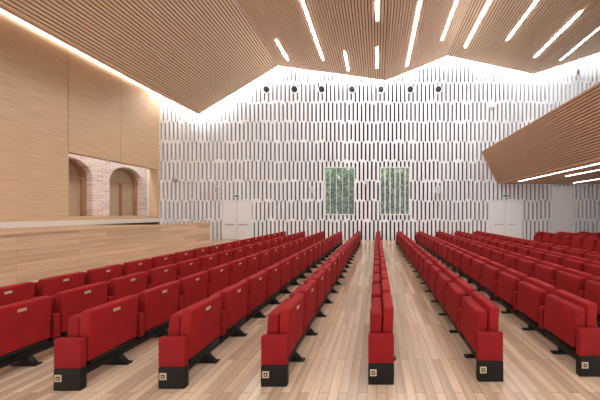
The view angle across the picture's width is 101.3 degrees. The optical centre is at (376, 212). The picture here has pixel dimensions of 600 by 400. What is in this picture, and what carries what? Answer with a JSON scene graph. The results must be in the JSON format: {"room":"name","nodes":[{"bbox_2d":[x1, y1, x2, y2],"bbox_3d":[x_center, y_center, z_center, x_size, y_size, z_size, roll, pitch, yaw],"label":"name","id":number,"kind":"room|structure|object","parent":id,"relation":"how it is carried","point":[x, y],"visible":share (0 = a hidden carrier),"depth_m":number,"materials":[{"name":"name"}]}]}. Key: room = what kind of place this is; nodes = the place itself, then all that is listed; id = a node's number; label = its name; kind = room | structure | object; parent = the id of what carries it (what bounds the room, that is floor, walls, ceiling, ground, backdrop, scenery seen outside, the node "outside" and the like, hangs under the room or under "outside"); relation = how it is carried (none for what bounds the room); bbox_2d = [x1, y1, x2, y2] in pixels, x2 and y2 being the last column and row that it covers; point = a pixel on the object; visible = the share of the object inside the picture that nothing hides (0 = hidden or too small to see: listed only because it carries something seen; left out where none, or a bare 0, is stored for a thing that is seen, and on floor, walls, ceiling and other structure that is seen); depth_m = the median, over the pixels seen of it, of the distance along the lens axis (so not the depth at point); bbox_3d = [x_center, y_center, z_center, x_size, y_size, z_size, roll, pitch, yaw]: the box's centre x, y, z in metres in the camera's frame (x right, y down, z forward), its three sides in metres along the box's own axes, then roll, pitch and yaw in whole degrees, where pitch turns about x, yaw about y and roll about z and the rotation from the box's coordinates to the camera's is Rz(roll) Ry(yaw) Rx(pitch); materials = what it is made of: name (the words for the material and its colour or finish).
{"room":"lecture hall","nodes":[
{"label":"lecture hall","id":0,"kind":"room"},
{"bbox_2d":[0,11,159,224],"bbox_3d":[-15.100,-3.094,6.650,0.200,9.912,19.300,0,0,0],"label":"wall","id":1,"kind":"structure","parent":0,"point":[55,100],"depth_m":10.98,"materials":[{"name":"brown wood"}]},
{"bbox_2d":[0,218,159,227],"bbox_3d":[-14.975,0.487,6.635,0.050,0.250,19.270,0,0,0],"label":"baseboard","id":2,"kind":"structure","parent":1,"relation":"attached to","point":[109,221],"depth_m":11.47,"materials":[{"name":"white wood"}]},
{"bbox_2d":[68,151,156,216],"bbox_3d":[-15.251,-1.405,13.780,0.498,3.210,4.640,0,0,0],"label":"trim","id":3,"kind":"structure","parent":1,"relation":"attached to","point":[152,171],"depth_m":16.07,"materials":[{"name":"brown wood"}]},
{"bbox_2d":[69,154,146,215],"bbox_3d":[-17.250,-2.319,11.850,0.500,6.362,11.700,0,0,0],"label":"wall","id":4,"kind":"structure","parent":0,"point":[98,172],"depth_m":14.62,"materials":[{"name":"brick"}]},
{"bbox_2d":[69,159,136,215],"bbox_3d":[-17.415,-1.119,14.550,0.130,3.962,5.100,0,0,0],"label":"arched door","id":5,"kind":"structure","parent":4,"relation":"in","point":[123,184],"depth_m":15.66,"materials":[{"name":"brown wood"}]},
{"bbox_2d":[147,169,148,215],"bbox_3d":[-16.080,-2.319,17.525,1.840,6.362,0.150,0,0,0],"label":"wall","id":6,"kind":"structure","parent":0,"point":[147,169],"depth_m":17.45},
{"bbox_2d":[0,0,599,114],"bbox_3d":[2.567,-8.767,6.425,34.937,4.350,18.850,0,0,0],"label":"ceiling","id":7,"kind":"structure","parent":0,"point":[195,55],"depth_m":11.96,"materials":[{"name":"brown wood"}]},
{"bbox_2d":[0,9,160,95],"bbox_3d":[-14.960,-8.140,6.625,0.120,0.220,19.250,0,0,0],"label":"light strip","id":8,"kind":"object","parent":7,"relation":"attached to","point":[1,10],"visible":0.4,"depth_m":11.44,"materials":[{"name":"white plastic"}]},
{"bbox_2d":[201,66,282,114],"bbox_3d":[-9.067,-8.227,15.880,5.440,3.224,0.060,0,0,0],"label":"light","id":9,"kind":"object","parent":7,"relation":"attached to","point":[278,66],"depth_m":15.88,"materials":[{"name":"white plastic"}]},
{"bbox_2d":[276,40,288,59],"bbox_3d":[-5.638,-9.688,14.058,0.089,0.082,1.725,0,0,0],"label":"strip light","id":10,"kind":"object","parent":7,"relation":"attached to","point":[279,45],"depth_m":13.95,"materials":[{"name":"white plastic"}]},
{"bbox_2d":[301,0,323,59],"bbox_3d":[-3.294,-9.360,11.784,0.089,0.082,5.260,0,0,0],"label":"strip light","id":11,"kind":"object","parent":7,"relation":"attached to","point":[304,7],"depth_m":11.89,"materials":[{"name":"white plastic"}]},
{"bbox_2d":[344,51,348,69],"bbox_3d":[-1.834,-9.155,14.241,0.089,0.082,1.686,0,0,0],"label":"strip light","id":12,"kind":"object","parent":7,"relation":"attached to","point":[344,51],"depth_m":14.07,"materials":[{"name":"white plastic"}]},
{"bbox_2d":[376,0,377,20],"bbox_3d":[0.000,-8.898,9.330,0.089,0.082,3.065,0,0,0],"label":"strip light","id":13,"kind":"object","parent":7,"relation":"attached to","point":[376,0],"depth_m":10.33,"materials":[{"name":"white plastic"}]},
{"bbox_2d":[376,47,377,67],"bbox_3d":[0.000,-8.898,13.581,0.089,0.082,1.752,0,0,0],"label":"strip light","id":14,"kind":"object","parent":7,"relation":"attached to","point":[377,47],"depth_m":13.46,"materials":[{"name":"white plastic"}]},
{"bbox_2d":[406,0,420,65],"bbox_3d":[1.891,-9.340,12.052,0.083,0.104,5.839,0,0,0],"label":"strip light","id":15,"kind":"object","parent":7,"relation":"attached to","point":[419,0],"depth_m":12.05,"materials":[{"name":"white plastic"}]},
{"bbox_2d":[441,0,457,40],"bbox_3d":[3.796,-10.121,11.892,0.083,0.104,3.789,0,0,0],"label":"strip light","id":16,"kind":"object","parent":7,"relation":"attached to","point":[456,0],"depth_m":12.31,"materials":[{"name":"white plastic"}]},
{"bbox_2d":[464,0,490,46],"bbox_3d":[5.471,-10.331,12.448,0.088,0.088,4.436,0,0,0],"label":"strip light","id":17,"kind":"object","parent":7,"relation":"attached to","point":[488,2],"depth_m":12.74,"materials":[{"name":"white plastic"}]},
{"bbox_2d":[448,56,530,74],"bbox_3d":[7.556,-9.906,15.880,5.507,1.209,0.060,0,0,0],"label":"light","id":18,"kind":"object","parent":7,"relation":"attached to","point":[449,56],"depth_m":15.88,"materials":[{"name":"white plastic"}]},
{"bbox_2d":[506,0,537,39],"bbox_3d":[7.441,-9.919,11.642,0.088,0.088,3.737,0,0,0],"label":"strip light","id":19,"kind":"object","parent":7,"relation":"attached to","point":[535,2],"depth_m":12.07,"materials":[{"name":"white plastic"}]},
{"bbox_2d":[534,12,580,56],"bbox_3d":[9.565,-9.474,12.708,0.088,0.088,3.204,0,0,0],"label":"strip light","id":20,"kind":"object","parent":7,"relation":"attached to","point":[557,34],"depth_m":12.71,"materials":[{"name":"white plastic"}]},
{"bbox_2d":[561,28,599,59],"bbox_3d":[11.560,-9.639,13.561,0.086,0.098,2.568,0,0,0],"label":"strip light","id":21,"kind":"object","parent":7,"relation":"attached to","point":[598,28],"depth_m":13.30,"materials":[{"name":"white plastic"}]},
{"bbox_2d":[0,240,599,399],"bbox_3d":[1.000,1.962,7.500,38.000,0.200,21.000,0,0,0],"label":"floor","id":22,"kind":"structure","parent":0,"point":[430,363],"depth_m":2.86,"materials":[{"name":"brown wood"}]},
{"bbox_2d":[0,222,210,286],"bbox_3d":[-11.835,1.165,5.490,6.330,1.394,16.980,0,0,0],"label":"stage platform","id":23,"kind":"object","parent":22,"relation":"on","point":[27,254],"visible":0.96,"depth_m":7.17,"materials":[{"name":"brown wood"}]},
{"bbox_2d":[0,231,285,305],"bbox_3d":[-5.429,1.462,8.143,0.338,0.800,11.463,0,0,0],"label":"seats","id":24,"kind":"object","parent":22,"relation":"on","point":[14,293],"visible":0.37,"depth_m":4.58,"materials":[{"name":"red fabric"}]},
{"bbox_2d":[0,231,305,368],"bbox_3d":[-4.309,1.462,8.162,0.338,0.800,11.463,0,0,0],"label":"seats","id":25,"kind":"object","parent":22,"relation":"on","point":[29,327],"visible":0.52,"depth_m":3.20,"materials":[{"name":"red fabric"}]},
{"bbox_2d":[54,231,323,390],"bbox_3d":[-3.219,1.462,8.190,0.338,0.800,11.463,0,0,0],"label":"seats","id":26,"kind":"object","parent":22,"relation":"on","point":[100,335],"visible":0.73,"depth_m":3.03,"materials":[{"name":"red fabric"}]},
{"bbox_2d":[158,231,342,388],"bbox_3d":[-2.149,1.462,8.217,0.338,0.800,11.463,0,0,0],"label":"seats","id":27,"kind":"object","parent":22,"relation":"on","point":[197,329],"visible":0.99,"depth_m":3.17,"materials":[{"name":"red fabric"}]},
{"bbox_2d":[261,231,360,386],"bbox_3d":[-1.079,1.462,8.248,0.338,0.800,11.463,0,0,0],"label":"seats","id":28,"kind":"object","parent":22,"relation":"on","point":[291,320],"visible":1,"depth_m":2.95,"materials":[{"name":"red fabric"}]},
{"bbox_2d":[368,231,395,384],"bbox_3d":[0.071,1.462,8.277,0.338,0.800,11.463,0,0,0],"label":"seats","id":29,"kind":"object","parent":22,"relation":"on","point":[381,357],"visible":1,"depth_m":2.64,"materials":[{"name":"red fabric"}]},
{"bbox_2d":[396,231,502,381],"bbox_3d":[1.281,1.462,8.322,0.338,0.800,11.463,0,0,0],"label":"seats","id":30,"kind":"object","parent":22,"relation":"on","point":[474,316],"visible":1,"depth_m":3.07,"materials":[{"name":"red fabric"}]},
{"bbox_2d":[416,231,599,376],"bbox_3d":[2.471,1.462,8.402,0.338,0.800,11.463,0,0,0],"label":"seats","id":31,"kind":"object","parent":22,"relation":"on","point":[566,319],"visible":0.96,"depth_m":3.48,"materials":[{"name":"red fabric"}]},
{"bbox_2d":[435,231,599,326],"bbox_3d":[3.621,1.462,8.443,0.338,0.800,11.463,0,0,0],"label":"seats","id":32,"kind":"object","parent":22,"relation":"on","point":[581,284],"visible":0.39,"depth_m":5.04,"materials":[{"name":"red fabric"}]},
{"bbox_2d":[454,231,599,277],"bbox_3d":[4.771,1.462,8.492,0.338,0.800,11.463,0,0,0],"label":"seats","id":33,"kind":"object","parent":22,"relation":"on","point":[573,262],"visible":0.39,"depth_m":6.66,"materials":[{"name":"red fabric"}]},
{"bbox_2d":[473,231,599,261],"bbox_3d":[5.921,1.462,8.543,0.338,0.800,11.463,0,0,0],"label":"seats","id":34,"kind":"object","parent":22,"relation":"on","point":[592,255],"visible":0.29,"depth_m":7.98,"materials":[{"name":"red fabric"}]},
{"bbox_2d":[534,232,599,251],"bbox_3d":[9.221,1.462,9.510,0.338,0.800,8.298,0,0,0],"label":"seats","id":35,"kind":"object","parent":22,"relation":"on","point":[580,242],"visible":0.76,"depth_m":11.16,"materials":[{"name":"red fabric"}]},
{"bbox_2d":[555,232,599,244],"bbox_3d":[10.421,1.462,9.510,0.338,0.800,8.298,0,0,0],"label":"seats","id":36,"kind":"object","parent":22,"relation":"on","point":[564,233],"visible":0.23,"depth_m":12.10,"materials":[{"name":"red fabric"}]},
{"bbox_2d":[579,232,599,235],"bbox_3d":[11.621,1.462,9.510,0.338,0.800,8.298,0,0,0],"label":"seats","id":37,"kind":"object","parent":22,"relation":"on","point":[588,233],"visible":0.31,"depth_m":12.85,"materials":[{"name":"red fabric"}]},
{"bbox_2d":[160,37,599,239],"bbox_3d":[2.500,-5.138,16.468,35.000,14.000,0.384,0,0,0],"label":"wall","id":38,"kind":"structure","parent":0,"point":[269,149],"depth_m":16.28,"materials":[{"name":"white"}]},
{"bbox_2d":[171,178,178,183],"bbox_3d":[-13.745,-2.210,16.110,0.280,0.400,0.340,0,0,0],"label":"wall spotlight","id":39,"kind":"object","parent":38,"relation":"attached to","point":[176,180],"visible":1,"depth_m":16.05,"materials":[{"name":"silver metal"}]},
{"bbox_2d":[215,186,220,192],"bbox_3d":[-10.844,-1.589,16.115,0.260,0.440,0.330,0,0,0],"label":"wall speaker","id":40,"kind":"object","parent":38,"relation":"attached to","point":[217,188],"visible":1,"depth_m":15.96,"materials":[{"name":"white plastic"}]},
{"bbox_2d":[222,200,252,239],"bbox_3d":[-9.669,0.482,16.315,2.068,2.760,0.210,0,0,0],"label":"door","id":41,"kind":"structure","parent":38,"relation":"in","point":[237,215],"depth_m":16.29,"materials":[{"name":"white painted wood"},{"name":"metal"}]},
{"bbox_2d":[263,85,270,93],"bbox_3d":[-7.598,-8.495,16.190,0.540,0.540,0.180,0,0,0],"label":"wall spotlight","id":42,"kind":"object","parent":38,"relation":"attached to","point":[266,89],"depth_m":16.14,"materials":[{"name":"white"}]},
{"bbox_2d":[291,85,298,93],"bbox_3d":[-5.664,-8.495,16.190,0.540,0.540,0.180,0,0,0],"label":"wall spotlight","id":43,"kind":"object","parent":38,"relation":"attached to","point":[294,89],"depth_m":16.14,"materials":[{"name":"white"}]},
{"bbox_2d":[318,85,325,93],"bbox_3d":[-3.799,-8.495,16.190,0.540,0.540,0.180,0,0,0],"label":"wall spotlight","id":44,"kind":"object","parent":38,"relation":"attached to","point":[321,89],"depth_m":16.18,"materials":[{"name":"white"}]},
{"bbox_2d":[324,167,354,214],"bbox_3d":[-2.590,-1.520,16.455,2.141,3.315,0.410,0,0,0],"label":"window","id":45,"kind":"structure","parent":38,"relation":"in","point":[325,168],"depth_m":16.28,"materials":[{"name":"white"}]},
{"bbox_2d":[348,86,355,93],"bbox_3d":[-1.727,-8.495,16.190,0.540,0.540,0.180,0,0,0],"label":"wall spotlight","id":46,"kind":"object","parent":38,"relation":"attached to","point":[351,89],"depth_m":16.14,"materials":[{"name":"white"}]},
{"bbox_2d":[377,86,384,93],"bbox_3d":[0.276,-8.495,16.190,0.540,0.540,0.180,0,0,0],"label":"wall spotlight","id":47,"kind":"object","parent":38,"relation":"attached to","point":[380,89],"depth_m":16.14,"materials":[{"name":"white"}]},
{"bbox_2d":[380,167,409,214],"bbox_3d":[1.243,-1.520,16.455,2.072,3.315,0.410,0,0,0],"label":"window","id":48,"kind":"structure","parent":38,"relation":"in","point":[384,168],"depth_m":16.28,"materials":[{"name":"white"}]},
{"bbox_2d":[406,86,413,93],"bbox_3d":[2.279,-8.495,16.190,0.540,0.540,0.180,0,0,0],"label":"wall spotlight","id":49,"kind":"object","parent":38,"relation":"attached to","point":[410,89],"depth_m":16.15,"materials":[{"name":"white"}]},
{"bbox_2d":[434,85,441,93],"bbox_3d":[4.213,-8.495,16.190,0.540,0.540,0.180,0,0,0],"label":"wall spotlight","id":50,"kind":"object","parent":38,"relation":"attached to","point":[438,89],"depth_m":16.18,"materials":[{"name":"white"}]},
{"bbox_2d":[489,100,493,107],"bbox_3d":[7.805,-7.390,16.115,0.260,0.440,0.330,0,0,0],"label":"wall speaker","id":51,"kind":"object","parent":38,"relation":"attached to","point":[491,103],"visible":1,"depth_m":15.96,"materials":[{"name":"white plastic"}]},
{"bbox_2d":[487,200,521,238],"bbox_3d":[8.841,0.482,16.315,2.344,2.760,0.210,0,0,0],"label":"door","id":52,"kind":"structure","parent":38,"relation":"in","point":[504,217],"depth_m":16.29,"materials":[{"name":"white painted wood"},{"name":"metal"}]},
{"bbox_2d":[551,186,574,232],"bbox_3d":[12.812,-0.001,16.325,1.585,3.727,0.190,0,0,0],"label":"door","id":53,"kind":"structure","parent":38,"relation":"in","point":[562,197],"depth_m":16.29,"materials":[{"name":"white wood"}]},
{"bbox_2d":[574,69,579,76],"bbox_3d":[13.606,-9.531,16.115,0.260,0.440,0.330,0,0,0],"label":"wall speaker","id":54,"kind":"object","parent":38,"relation":"attached to","point":[576,71],"visible":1,"depth_m":15.96,"materials":[{"name":"white plastic"}]},
{"bbox_3d":[20.100,-5.138,6.800,0.200,14.000,19.600,0,0,0],"label":"wall","id":55,"kind":"structure","parent":0,"visible":0},
{"bbox_2d":[481,83,599,183],"bbox_3d":[13.585,-3.095,8.635,12.810,2.230,15.270,0,0,0],"label":"balcony","id":56,"kind":"object","parent":55,"relation":"attached to","point":[561,146],"visible":1,"depth_m":10.81,"materials":[{"name":"brown wood"}]},
{"bbox_2d":[518,163,599,181],"bbox_3d":[8.950,-2.000,12.050,0.060,0.040,5.700,0,0,0],"label":"soffit light","id":57,"kind":"object","parent":56,"relation":"attached to","point":[595,163],"depth_m":11.37,"materials":[{"name":"white"}]},
{"label":"outside","id":58,"kind":"structure","parent":0,"visible":0},
{"bbox_3d":[2.750,1.972,25.800,34.500,0.180,16.400,0,0,0],"label":"ground","id":59,"kind":"structure","parent":58,"visible":0},
{"bbox_2d":[326,169,353,213],"bbox_3d":[-3.395,-1.057,19.171,3.865,5.838,2.772,0,0,0],"label":"tree","id":60,"kind":"object","parent":59,"relation":"on","point":[348,198],"visible":0.52,"depth_m":18.77,"materials":[{"name":"green plant"}]},
{"bbox_2d":[345,169,381,211],"bbox_3d":[-1.144,-1.317,20.210,3.861,6.357,2.684,0,0,0],"label":"tree","id":61,"kind":"object","parent":59,"relation":"on","point":[350,170],"visible":0.04,"depth_m":19.68,"materials":[{"name":"green plant"}]},
{"bbox_2d":[381,169,407,213],"bbox_3d":[1.627,-1.123,19.446,4.062,5.969,2.675,0,0,0],"label":"tree","id":62,"kind":"object","parent":59,"relation":"on","point":[392,170],"visible":0.38,"depth_m":18.91,"materials":[{"name":"green plant"}]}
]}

